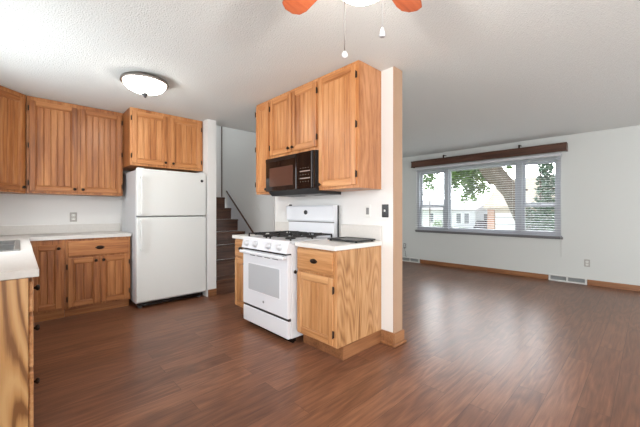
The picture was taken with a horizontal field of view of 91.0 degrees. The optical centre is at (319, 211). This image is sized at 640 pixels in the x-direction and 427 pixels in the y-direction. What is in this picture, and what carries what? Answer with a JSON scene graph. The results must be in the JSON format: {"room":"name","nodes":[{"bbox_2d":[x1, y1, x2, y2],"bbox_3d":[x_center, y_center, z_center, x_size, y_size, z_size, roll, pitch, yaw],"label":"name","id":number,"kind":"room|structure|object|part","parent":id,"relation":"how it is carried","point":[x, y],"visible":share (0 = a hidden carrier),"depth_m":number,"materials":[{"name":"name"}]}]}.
{"room":"kitchen","nodes":[
{"label":"kitchen","id":0,"kind":"room"},
{"bbox_2d":[0,171,130,230],"bbox_3d":[-3.033,-0.043,4.114,2.430,2.440,0.120,0,0,-44],"label":"wall","id":1,"kind":"structure","parent":0,"point":[15,209],"depth_m":3.85,"materials":[{"name":"white paint"}]},
{"bbox_2d":[0,85,25,193],"bbox_3d":[-3.415,-0.729,3.206,0.614,1.063,0.656,0,0,-44],"label":"upper cabinet","id":2,"kind":"object","parent":1,"relation":"attached to","point":[12,103],"visible":1,"depth_m":3.26,"materials":[{"name":"orange wood"}]},
{"bbox_2d":[0,223,119,234],"bbox_3d":[-2.257,0.217,2.672,1.558,0.104,3.033,0,0,-44],"label":"backsplash","id":3,"kind":"structure","parent":1,"relation":"attached to","point":[66,228],"depth_m":3.84,"materials":[{"name":"laminate"}]},
{"bbox_2d":[70,212,76,221],"bbox_3d":[-3.102,0.074,3.957,0.072,0.116,0.010,0,0,-44],"label":"wall outlet","id":4,"kind":"object","parent":1,"relation":"attached to","point":[73,215],"visible":1,"depth_m":3.96,"materials":[{"name":"white plastic"}]},
{"bbox_2d":[26,95,122,196],"bbox_3d":[-2.961,-0.729,3.834,0.907,1.063,0.374,0,0,-44],"label":"upper cabinet","id":5,"kind":"object","parent":1,"relation":"attached to","point":[72,149],"visible":1,"depth_m":3.68,"materials":[{"name":"orange wood"}]},
{"bbox_3d":[-3.020,-0.719,3.574,0.418,0.993,0.019,0,0,-44],"label":"door","id":6,"kind":"part","parent":5,"relation":"part of","materials":[{"name":"orange wood"}]},
{"bbox_3d":[-2.697,-0.719,3.882,0.423,0.993,0.019,0,0,-44],"label":"door","id":7,"kind":"part","parent":5,"relation":"part of","materials":[{"name":"orange wood"}]},
{"bbox_2d":[123,107,202,172],"bbox_3d":[-2.185,-0.909,4.332,0.893,0.701,0.724,0,0,-44],"label":"upper cabinet","id":8,"kind":"object","parent":1,"relation":"attached to","point":[151,140],"visible":0.99,"depth_m":4.04,"materials":[{"name":"brown wood"}]},
{"bbox_3d":[-2.127,-0.902,3.942,0.402,0.635,0.019,0,0,-44],"label":"door","id":9,"kind":"part","parent":8,"relation":"part of","materials":[{"name":"brown wood"}]},
{"bbox_3d":[-1.807,-0.902,4.247,0.400,0.635,0.019,0,0,-44],"label":"door","id":10,"kind":"part","parent":8,"relation":"part of","materials":[{"name":"brown wood"}]},
{"bbox_2d":[197,119,215,296],"bbox_3d":[-2.191,-0.773,5.082,0.124,3.900,2.020,0,0,-44],"label":"wall","id":11,"kind":"structure","parent":0,"point":[209,126],"depth_m":4.35,"materials":[{"name":"white paint"}]},
{"bbox_2d":[208,288,216,296],"bbox_3d":[-1.488,1.127,4.347,0.121,0.100,0.014,0,0,-44],"label":"baseboard","id":12,"kind":"structure","parent":11,"relation":"attached to","point":[212,292],"depth_m":4.34,"materials":[{"name":"brown wood"}]},
{"bbox_2d":[216,125,220,196],"bbox_3d":[-2.319,-1.423,5.969,0.916,2.600,0.120,0,0,-44],"label":"wall","id":13,"kind":"structure","parent":0,"point":[218,128],"depth_m":6.19,"materials":[{"name":"white paint"}]},
{"bbox_2d":[221,126,221,196],"bbox_3d":[-1.946,-1.503,6.229,0.014,2.440,0.016,0,0,-44],"label":"trim","id":14,"kind":"structure","parent":13,"relation":"attached to","point":[221,126],"depth_m":6.22,"materials":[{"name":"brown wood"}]},
{"bbox_2d":[217,127,274,259],"bbox_3d":[-1.413,-0.773,5.770,0.120,3.900,2.100,0,0,-44],"label":"wall","id":15,"kind":"structure","parent":0,"point":[238,146],"depth_m":5.61,"materials":[{"name":"white paint"}]},
{"bbox_2d":[0,0,639,157],"bbox_3d":[1.434,-1.343,2.839,7.394,0.160,8.130,0,0,-44],"label":"ceiling","id":16,"kind":"structure","parent":0,"point":[476,73],"depth_m":2.55,"materials":[{"name":"white paint"}]},
{"bbox_2d":[120,71,168,97],"bbox_3d":[-1.672,-1.171,3.007,0.412,0.181,0.412,0,0,-44],"label":"ceiling light","id":17,"kind":"object","parent":16,"relation":"attached to","point":[143,83],"visible":1,"depth_m":2.90,"materials":[{"name":"white glass"}]},
{"bbox_3d":[-1.672,-1.174,3.007,0.360,0.090,0.360,0,0,-44],"label":"lamp shade","id":18,"kind":"part","parent":17,"relation":"part of","materials":[{"name":"white glass"}]},
{"bbox_2d":[282,0,421,57],"bbox_3d":[0.160,-0.903,1.244,1.069,0.718,1.061,0,0,-44],"label":"ceiling fan","id":19,"kind":"object","parent":16,"relation":"hanging from","point":[298,7],"visible":1,"depth_m":1.59,"materials":[{"name":"orange wood"}]},
{"bbox_3d":[-0.050,-1.058,1.505,0.130,0.033,0.390,0,0,-36],"label":"blade","id":20,"kind":"part","parent":19,"relation":"part of","materials":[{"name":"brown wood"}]},
{"bbox_3d":[0.088,-0.784,1.120,0.004,0.435,0.004,0,0,-44],"label":"pull chain","id":21,"kind":"part","parent":19,"relation":"part of","materials":[{"name":"silver metal"}]},
{"bbox_3d":[0.164,-0.871,1.210,0.244,0.100,0.244,0,0,-44],"label":"lamp shade","id":22,"kind":"part","parent":19,"relation":"part of","materials":[{"name":"white glass"}]},
{"bbox_3d":[0.379,-1.058,1.505,0.130,0.033,0.390,0,0,36],"label":"blade","id":23,"kind":"part","parent":19,"relation":"part of","materials":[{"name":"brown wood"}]},
{"bbox_2d":[275,67,392,331],"bbox_3d":[0.078,-0.043,3.432,0.130,2.440,1.761,0,0,-44],"label":"wall","id":24,"kind":"structure","parent":0,"point":[351,204],"depth_m":2.84,"materials":[{"name":"white paint"}]},
{"bbox_2d":[255,99,270,194],"bbox_3d":[-0.560,-0.729,3.738,0.367,1.063,0.292,0,0,-44],"label":"upper cabinet","id":25,"kind":"object","parent":24,"relation":"attached to","point":[262,114],"visible":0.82,"depth_m":3.64,"materials":[{"name":"brown wood"}]},
{"bbox_2d":[275,222,288,232],"bbox_3d":[-0.455,0.200,3.878,0.019,0.138,0.311,0,0,-44],"label":"backsplash","id":26,"kind":"structure","parent":24,"relation":"attached to","point":[279,226],"depth_m":3.87,"materials":[{"name":"laminate"}]},
{"bbox_2d":[269,78,318,158],"bbox_3d":[-0.186,-0.920,3.346,0.367,0.680,0.789,0,0,-44],"label":"upper cabinet","id":27,"kind":"object","parent":24,"relation":"attached to","point":[294,114],"visible":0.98,"depth_m":3.20,"materials":[{"name":"brown wood"}]},
{"bbox_3d":[-0.426,-0.921,3.389,0.019,0.617,0.370,0,0,-44],"label":"door","id":28,"kind":"part","parent":27,"relation":"part of","materials":[{"name":"brown wood"}]},
{"bbox_2d":[266,150,340,196],"bbox_3d":[-0.198,-0.370,3.332,0.397,0.410,0.778,0,0,-44],"label":"microwave","id":29,"kind":"object","parent":27,"relation":"attached to","point":[293,175],"visible":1,"depth_m":3.14,"materials":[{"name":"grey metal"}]},
{"bbox_3d":[-0.408,-0.393,3.304,0.030,0.356,0.529,0,0,-44],"label":"door","id":30,"kind":"part","parent":29,"relation":"part of","materials":[{"name":"black glass"}]},
{"bbox_3d":[-0.139,-0.393,3.021,0.030,0.356,0.246,0,0,-44],"label":"control panel","id":31,"kind":"part","parent":29,"relation":"part of","materials":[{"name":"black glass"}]},
{"bbox_3d":[-0.078,-0.393,2.927,0.011,0.340,0.016,0,0,-44],"label":"handle","id":32,"kind":"part","parent":29,"relation":"part of","materials":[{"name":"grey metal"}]},
{"bbox_3d":[-0.159,-0.921,3.108,0.019,0.617,0.368,0,0,-44],"label":"door","id":33,"kind":"part","parent":27,"relation":"part of","materials":[{"name":"brown wood"}]},
{"bbox_2d":[317,60,380,191],"bbox_3d":[0.254,-0.729,2.885,0.367,1.063,0.481,0,0,-44],"label":"upper cabinet","id":34,"kind":"object","parent":24,"relation":"attached to","point":[349,95],"visible":1,"depth_m":2.74,"materials":[{"name":"brown wood"}]},
{"bbox_3d":[0.146,-0.726,2.789,0.019,1.008,0.447,0,0,-44],"label":"door","id":35,"kind":"part","parent":34,"relation":"part of","materials":[{"name":"brown wood"}]},
{"bbox_2d":[341,224,381,240],"bbox_3d":[0.383,0.200,2.999,0.019,0.138,0.488,0,0,-44],"label":"backsplash","id":36,"kind":"structure","parent":24,"relation":"attached to","point":[347,230],"depth_m":2.97,"materials":[{"name":"laminate"}]},
{"bbox_2d":[365,205,370,216],"bbox_3d":[0.446,-0.001,2.943,0.010,0.116,0.072,0,0,-44],"label":"wall switch","id":37,"kind":"object","parent":24,"relation":"attached to","point":[367,207],"visible":1,"depth_m":2.94,"materials":[{"name":"white plastic"}]},
{"bbox_2d":[382,204,388,216],"bbox_3d":[0.577,-0.003,2.800,0.018,0.116,0.072,0,0,-44],"label":"wall switch","id":38,"kind":"object","parent":24,"relation":"attached to","point":[385,207],"visible":1,"depth_m":2.80,"materials":[{"name":"black plastic"}]},
{"bbox_2d":[380,329,406,347],"bbox_3d":[0.092,1.119,3.417,0.190,0.115,1.803,0,0,-44],"label":"baseboard","id":39,"kind":"structure","parent":24,"relation":"attached to","point":[391,339],"depth_m":2.77,"materials":[{"name":"brown wood"}]},
{"bbox_2d":[393,66,401,332],"bbox_3d":[0.690,-0.043,2.790,0.130,2.440,0.012,0,0,-44],"label":"trim","id":40,"kind":"structure","parent":24,"relation":"attached to","point":[397,73],"depth_m":2.78,"materials":[{"name":"white paint"}]},
{"bbox_2d":[33,261,639,426],"bbox_3d":[1.064,1.227,3.226,7.394,0.100,9.200,0,0,-44],"label":"floor","id":41,"kind":"structure","parent":0,"point":[481,348],"depth_m":2.38,"materials":[{"name":"brown wood"}]},
{"bbox_2d":[0,277,39,426],"bbox_3d":[-1.720,0.743,1.449,0.644,0.868,0.512,0,0,-44],"label":"base cabinet","id":42,"kind":"object","parent":41,"relation":"on","point":[17,381],"visible":0.92,"depth_m":1.43,"materials":[{"name":"brown wood"}]},
{"bbox_3d":[-1.564,0.743,1.253,0.590,0.868,0.012,0,0,-44],"label":"panel","id":43,"kind":"part","parent":42,"relation":"part of","materials":[{"name":"brown wood"}]},
{"bbox_3d":[-1.520,0.899,1.648,0.019,0.285,0.460,0,0,-44],"label":"drawer","id":44,"kind":"part","parent":42,"relation":"part of","materials":[{"name":"brown wood"}]},
{"bbox_3d":[-1.520,0.617,1.648,0.019,0.240,0.460,0,0,-44],"label":"drawer","id":45,"kind":"part","parent":42,"relation":"part of","materials":[{"name":"brown wood"}]},
{"bbox_3d":[-1.520,0.405,1.648,0.019,0.145,0.460,0,0,-44],"label":"drawer","id":46,"kind":"part","parent":42,"relation":"part of","materials":[{"name":"brown wood"}]},
{"bbox_3d":[-1.502,0.899,1.665,0.030,0.033,0.033,0,0,-44],"label":"knob","id":47,"kind":"part","parent":42,"relation":"part of","materials":[{"name":"brown metal"}]},
{"bbox_2d":[30,239,64,322],"bbox_3d":[-3.084,0.743,3.530,0.300,0.868,0.644,0,0,-44],"label":"base cabinet","id":48,"kind":"object","parent":41,"relation":"on","point":[49,300],"visible":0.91,"depth_m":3.35,"materials":[{"name":"orange wood"}]},
{"bbox_3d":[-2.888,0.707,3.326,0.242,0.690,0.019,0,0,-44],"label":"door","id":49,"kind":"part","parent":48,"relation":"part of","materials":[{"name":"orange wood"}]},
{"bbox_2d":[64,236,129,316],"bbox_3d":[-2.748,0.743,3.851,0.625,0.868,0.644,0,0,-44],"label":"base cabinet","id":50,"kind":"object","parent":41,"relation":"on","point":[97,270],"visible":0.99,"depth_m":3.62,"materials":[{"name":"orange wood"}]},
{"bbox_3d":[-2.662,0.789,3.542,0.278,0.535,0.019,0,0,-44],"label":"door","id":51,"kind":"part","parent":50,"relation":"part of","materials":[{"name":"orange wood"}]},
{"bbox_3d":[-2.552,0.417,3.647,0.584,0.170,0.019,0,0,-44],"label":"drawer","id":52,"kind":"part","parent":50,"relation":"part of","materials":[{"name":"orange wood"}]},
{"bbox_3d":[-2.445,0.789,3.750,0.284,0.535,0.019,0,0,-44],"label":"door","id":53,"kind":"part","parent":50,"relation":"part of","materials":[{"name":"orange wood"}]},
{"bbox_2d":[122,167,205,307],"bbox_3d":[-2.111,0.326,4.275,0.846,1.702,0.808,0,0,-44],"label":"refrigerator","id":54,"kind":"object","parent":41,"relation":"on","point":[164,211],"visible":0.94,"depth_m":3.97,"materials":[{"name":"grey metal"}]},
{"bbox_3d":[-2.122,0.284,3.738,0.024,0.385,0.047,0,0,-44],"label":"handle","id":55,"kind":"part","parent":54,"relation":"part of","materials":[{"name":"white plastic"}]},
{"bbox_3d":[-2.122,-0.191,3.738,0.024,0.465,0.047,0,0,-44],"label":"handle","id":56,"kind":"part","parent":54,"relation":"part of","materials":[{"name":"white plastic"}]},
{"bbox_3d":[-1.886,0.583,4.039,0.846,1.019,0.060,0,0,-44],"label":"fresh food door","id":57,"kind":"part","parent":54,"relation":"part of","materials":[{"name":"white metal"}]},
{"bbox_3d":[-1.886,-0.227,4.039,0.846,0.572,0.060,0,0,-44],"label":"freezer door","id":58,"kind":"part","parent":54,"relation":"part of","materials":[{"name":"white metal"}]},
{"bbox_2d":[216,191,253,294],"bbox_3d":[-1.675,0.392,5.298,0.909,1.570,1.716,0,0,-44],"label":"staircase","id":59,"kind":"structure","parent":41,"relation":"on","point":[226,227],"depth_m":5.30,"materials":[{"name":"brown wood"}]},
{"bbox_3d":[-1.288,0.187,5.502,0.028,1.161,1.476,0,0,-44],"label":"handrail","id":60,"kind":"part","parent":59,"relation":"part of","materials":[{"name":"brown wood"}]},
{"bbox_2d":[235,239,243,313],"bbox_3d":[-0.669,0.743,3.662,0.629,0.868,0.300,0,0,-44],"label":"base cabinet","id":61,"kind":"object","parent":41,"relation":"on","point":[238,242],"visible":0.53,"depth_m":3.50,"materials":[{"name":"brown wood"}]},
{"bbox_3d":[-0.868,0.414,3.473,0.019,0.185,0.260,0,0,-44],"label":"drawer","id":62,"kind":"part","parent":61,"relation":"part of","materials":[{"name":"brown wood"}]},
{"bbox_3d":[-0.868,0.789,3.473,0.019,0.525,0.260,0,0,-44],"label":"door","id":63,"kind":"part","parent":61,"relation":"part of","materials":[{"name":"brown wood"}]},
{"bbox_2d":[232,222,288,238],"bbox_3d":[-0.669,0.219,3.671,0.614,0.176,0.316,0,0,-44],"label":"countertop","id":64,"kind":"structure","parent":61,"relation":"on","point":[279,226],"depth_m":3.81,"materials":[{"name":"white laminate"}]},
{"bbox_2d":[239,204,338,342],"bbox_3d":[-0.326,0.549,3.225,0.700,1.256,0.774,0,0,-44],"label":"gas stove","id":65,"kind":"object","parent":41,"relation":"on","point":[269,260],"visible":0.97,"depth_m":3.04,"materials":[{"name":"white metal"}]},
{"bbox_3d":[-0.756,0.325,3.211,0.044,0.066,0.066,0,0,-44],"label":"burner knob","id":66,"kind":"part","parent":65,"relation":"part of","materials":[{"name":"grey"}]},
{"bbox_3d":[-0.645,0.325,3.095,0.044,0.066,0.066,0,0,-44],"label":"burner knob","id":67,"kind":"part","parent":65,"relation":"part of","materials":[{"name":"grey plastic"}]},
{"bbox_3d":[-0.562,0.410,3.002,0.050,0.030,0.750,0,0,-44],"label":"handle","id":68,"kind":"part","parent":65,"relation":"part of","materials":[{"name":"white metal"}]},
{"bbox_3d":[-0.535,0.323,3.027,0.056,0.102,0.764,0,0,-44],"label":"control panel","id":69,"kind":"part","parent":65,"relation":"part of","materials":[{"name":"white metal"}]},
{"bbox_3d":[-0.529,0.668,3.033,0.040,0.562,0.760,0,0,-44],"label":"oven door","id":70,"kind":"part","parent":65,"relation":"part of","materials":[{"name":"white metal"}]},
{"bbox_3d":[-0.528,1.048,3.034,0.036,0.153,0.760,0,0,-44],"label":"storage drawer","id":71,"kind":"part","parent":65,"relation":"part of","materials":[{"name":"white metal"}]},
{"bbox_3d":[-0.487,0.325,2.929,0.044,0.066,0.066,0,0,-44],"label":"burner knob","id":72,"kind":"part","parent":65,"relation":"part of","materials":[{"name":"grey plastic"}]},
{"bbox_3d":[-0.486,1.152,3.074,0.020,0.050,0.724,0,0,-44],"label":"toe panel","id":73,"kind":"part","parent":65,"relation":"part of","materials":[{"name":"black plastic"}]},
{"bbox_3d":[-0.369,0.325,2.805,0.044,0.066,0.066,0,0,-44],"label":"burner knob","id":74,"kind":"part","parent":65,"relation":"part of","materials":[{"name":"grey plastic"}]},
{"bbox_2d":[245,235,334,243],"bbox_3d":[-0.318,0.278,3.235,0.594,0.026,0.764,0,0,-44],"label":"cooktop","id":75,"kind":"object","parent":65,"relation":"in","point":[262,239],"depth_m":3.05,"materials":[{"name":"white metal"}]},
{"bbox_2d":[294,246,380,359],"bbox_3d":[0.156,0.743,2.803,0.621,0.868,0.506,0,0,-44],"label":"base cabinet","id":76,"kind":"object","parent":41,"relation":"on","point":[339,292],"visible":0.94,"depth_m":2.60,"materials":[{"name":"brown wood"}]},
{"bbox_3d":[-0.047,0.414,2.611,0.019,0.185,0.432,0,0,-44],"label":"drawer","id":77,"kind":"part","parent":76,"relation":"part of","materials":[{"name":"brown wood"}]},
{"bbox_3d":[-0.047,0.789,2.611,0.019,0.525,0.432,0,0,-44],"label":"door","id":78,"kind":"part","parent":76,"relation":"part of","materials":[{"name":"brown wood"}]},
{"bbox_2d":[295,224,381,250],"bbox_3d":[0.169,0.219,2.793,0.614,0.176,0.494,0,0,-44],"label":"countertop","id":79,"kind":"structure","parent":76,"relation":"on","point":[347,230],"depth_m":2.79,"materials":[{"name":"white laminate"}]},
{"bbox_2d":[327,237,375,242],"bbox_3d":[0.284,0.258,2.857,0.265,0.020,0.350,0,0,-44],"label":"tray","id":80,"kind":"object","parent":79,"relation":"on","point":[351,239],"visible":0.98,"depth_m":2.82,"materials":[{"name":"grey metal"}]},
{"bbox_3d":[0.342,0.689,2.639,0.574,0.756,0.006,0,0,-44],"label":"panel","id":81,"kind":"part","parent":76,"relation":"part of","materials":[{"name":"brown wood"}]},
{"bbox_3d":[-2.549,0.743,2.317,0.644,0.868,1.880,0,0,-44],"label":"base cabinet","id":82,"kind":"object","parent":41,"relation":"on","visible":0},
{"bbox_2d":[0,223,131,280],"bbox_3d":[-2.257,0.236,2.672,1.558,0.142,3.033,0,0,-44],"label":"countertop","id":83,"kind":"structure","parent":82,"relation":"on","point":[20,264],"depth_m":3.48,"materials":[{"name":"laminate"}]},
{"bbox_2d":[0,240,19,251],"bbox_3d":[-2.569,0.352,2.331,0.500,0.182,1.010,0,0,-44],"label":"sink","id":84,"kind":"object","parent":83,"relation":"in","point":[9,245],"visible":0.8,"depth_m":2.45,"materials":[{"name":"silver metal"}]},
{"bbox_3d":[-2.733,0.356,2.518,0.420,0.174,0.454,0,0,-44],"label":"bowl","id":85,"kind":"part","parent":84,"relation":"part of","materials":[{"name":"silver metal"}]},
{"bbox_3d":[-2.391,0.356,2.159,0.420,0.174,0.454,0,0,-44],"label":"bowl","id":86,"kind":"part","parent":84,"relation":"part of","materials":[{"name":"silver metal"}]},
{"bbox_2d":[402,125,639,285],"bbox_3d":[4.380,-0.043,5.020,0.120,2.440,7.220,0,0,-44],"label":"wall","id":87,"kind":"structure","parent":0,"point":[600,170],"depth_m":5.11,"materials":[{"name":"grey paint"}]},
{"bbox_2d":[402,256,419,262],"bbox_3d":[2.092,1.123,7.305,0.035,0.108,0.475,0,0,-44],"label":"wall vent","id":88,"kind":"object","parent":87,"relation":"in","point":[407,259],"visible":0.82,"depth_m":7.29,"materials":[{"name":"grey metal"}]},
{"bbox_2d":[415,156,562,239],"bbox_3d":[3.166,-0.226,6.267,0.155,1.395,2.700,0,0,-44],"label":"window","id":89,"kind":"structure","parent":87,"relation":"in","point":[446,206],"depth_m":5.81,"materials":[{"name":"grey paint"}]},
{"bbox_3d":[2.493,0.127,6.980,0.035,0.500,0.580,0,0,-44],"label":"sash","id":90,"kind":"part","parent":89,"relation":"part of","materials":[{"name":"grey paint"}]},
{"bbox_3d":[2.522,-0.490,7.007,0.035,0.775,0.580,0,0,-44],"label":"sash","id":91,"kind":"part","parent":89,"relation":"part of","materials":[{"name":"clear glass"}]},
{"bbox_3d":[3.205,-0.251,6.263,0.035,1.255,1.260,0,0,-44],"label":"sash","id":92,"kind":"part","parent":89,"relation":"part of","materials":[{"name":"clear glass"}]},
{"bbox_3d":[3.131,0.423,6.234,0.012,0.022,2.680,0,0,-44],"label":"casing","id":93,"kind":"part","parent":89,"relation":"part of","materials":[{"name":"grey paint"}]},
{"bbox_2d":[415,153,561,237],"bbox_3d":[3.093,-0.108,6.197,0.080,1.730,2.680,0,0,-44],"label":"window blind","id":94,"kind":"object","parent":89,"relation":"attached to","point":[552,154],"visible":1,"depth_m":5.92,"materials":[{"name":"grey plastic"}]},
{"bbox_3d":[3.100,-0.948,6.204,0.060,0.050,2.680,0,0,-44],"label":"head rail","id":95,"kind":"part","parent":94,"relation":"part of","materials":[{"name":"grey"}]},
{"bbox_3d":[3.100,0.432,6.204,0.050,0.020,2.680,0,0,-44],"label":"rail","id":96,"kind":"part","parent":94,"relation":"part of","materials":[{"name":"grey"}]},
{"bbox_3d":[3.994,-0.083,5.218,0.015,1.680,0.006,0,0,20],"label":"pull cord","id":97,"kind":"part","parent":94,"relation":"part of","materials":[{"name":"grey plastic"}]},
{"bbox_3d":[3.123,0.453,6.226,0.035,0.038,2.700,0,0,-44],"label":"sill","id":98,"kind":"part","parent":89,"relation":"part of","materials":[{"name":"grey"}]},
{"bbox_3d":[3.867,0.127,5.540,0.035,0.500,0.520,0,0,-44],"label":"sash","id":99,"kind":"part","parent":89,"relation":"part of","materials":[{"name":"grey paint"}]},
{"bbox_3d":[3.896,-0.490,5.567,0.035,0.775,0.520,0,0,-44],"label":"sash","id":100,"kind":"part","parent":89,"relation":"part of","materials":[{"name":"grey paint"}]},
{"bbox_2d":[411,142,567,167],"bbox_3d":[3.090,-1.083,6.181,0.145,0.200,2.820,0,0,-44],"label":"wooden valance","id":101,"kind":"object","parent":87,"relation":"attached to","point":[556,147],"visible":0.99,"depth_m":5.87,"materials":[{"name":"brown wood"}]},
{"bbox_2d":[420,259,639,291],"bbox_3d":[4.545,1.135,4.750,0.014,0.085,6.600,0,0,-44],"label":"baseboard","id":102,"kind":"structure","parent":87,"relation":"attached to","point":[470,267],"depth_m":5.69,"materials":[{"name":"brown wood"}]},
{"bbox_2d":[549,274,586,284],"bbox_3d":[4.092,1.123,5.208,0.035,0.108,0.501,0,0,-44],"label":"air vent","id":103,"kind":"object","parent":87,"relation":"in","point":[554,277],"visible":1,"depth_m":5.19,"materials":[{"name":"grey metal"}]},
{"bbox_2d":[584,259,589,266],"bbox_3d":[4.275,0.832,5.035,0.010,0.116,0.072,0,0,-44],"label":"wall outlet","id":104,"kind":"object","parent":87,"relation":"attached to","point":[586,262],"visible":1,"depth_m":5.04,"materials":[{"name":"white plastic"}]},
{"label":"outside","id":105,"kind":"structure","parent":0,"visible":0},
{"bbox_3d":[12.127,2.277,35.750,53.100,0.200,85.000,0,0,-44],"label":"lawn","id":106,"kind":"structure","parent":105,"visible":0},
{"bbox_2d":[423,173,440,225],"bbox_3d":[4.638,0.065,13.478,1.014,4.223,1.068,0,0,-44],"label":"young tree","id":107,"kind":"object","parent":106,"relation":"on","point":[428,177],"visible":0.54,"depth_m":13.34,"materials":[{"name":"green plant"}]},
{"bbox_3d":[4.666,0.677,13.364,0.083,3.000,0.083,0,0,24],"label":"stem","id":108,"kind":"part","parent":107,"relation":"part of","materials":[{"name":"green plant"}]},
{"bbox_2d":[422,199,488,227],"bbox_3d":[10.765,0.452,38.700,8.500,3.450,19.350,0,0,-44],"label":"house","id":109,"kind":"structure","parent":106,"relation":"on","point":[462,214],"depth_m":30.58,"materials":[{"name":"white"}]},
{"bbox_3d":[13.289,0.677,30.156,0.020,0.940,0.400,0,0,-44],"label":"pane","id":110,"kind":"part","parent":109,"relation":"part of","materials":[{"name":"grey glass"}]},
{"bbox_3d":[13.807,0.677,29.614,0.020,0.940,0.400,0,0,-44],"label":"pane","id":111,"kind":"part","parent":109,"relation":"part of","materials":[{"name":"grey glass"}]},
{"bbox_2d":[451,166,533,227],"bbox_3d":[5.817,-1.890,11.563,4.163,8.114,5.112,0,0,-44],"label":"shade tree","id":112,"kind":"object","parent":106,"relation":"on","point":[467,182],"visible":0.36,"depth_m":11.95,"materials":[{"name":"green plant"}]},
{"bbox_2d":[484,176,554,229],"bbox_3d":[19.327,-0.323,24.507,8.200,5.000,9.550,0,0,-44],"label":"garage","id":113,"kind":"structure","parent":106,"relation":"on","point":[491,212],"depth_m":25.00,"materials":[{"name":"white"}]},
{"bbox_3d":[15.811,1.152,23.572,0.180,2.050,4.850,0,0,-44],"label":"door","id":114,"kind":"part","parent":113,"relation":"part of","materials":[{"name":"white"}]},
{"bbox_2d":[525,163,554,230],"bbox_3d":[5.439,0.176,7.773,0.897,4.001,1.015,0,0,-44],"label":"evergreen tree","id":115,"kind":"object","parent":106,"relation":"on","point":[540,170],"visible":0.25,"depth_m":7.66,"materials":[{"name":"green plant"}]},
{"bbox_3d":[5.446,0.577,7.765,0.083,3.200,0.083,0,0,-21],"label":"stem","id":116,"kind":"part","parent":115,"relation":"part of","materials":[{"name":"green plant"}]},
{"bbox_3d":[17.461,2.162,29.506,22.000,0.029,8.600,0,0,-44],"label":"driveway","id":117,"kind":"object","parent":106,"relation":"on","visible":0},
{"bbox_2d":[473,221,486,228],"bbox_3d":[15.097,1.503,28.246,2.638,1.348,1.640,0,0,-44],"label":"parked car","id":118,"kind":"object","parent":117,"relation":"on","point":[485,225],"visible":0.08,"depth_m":27.61,"materials":[{"name":"grey paint"}]}
]}

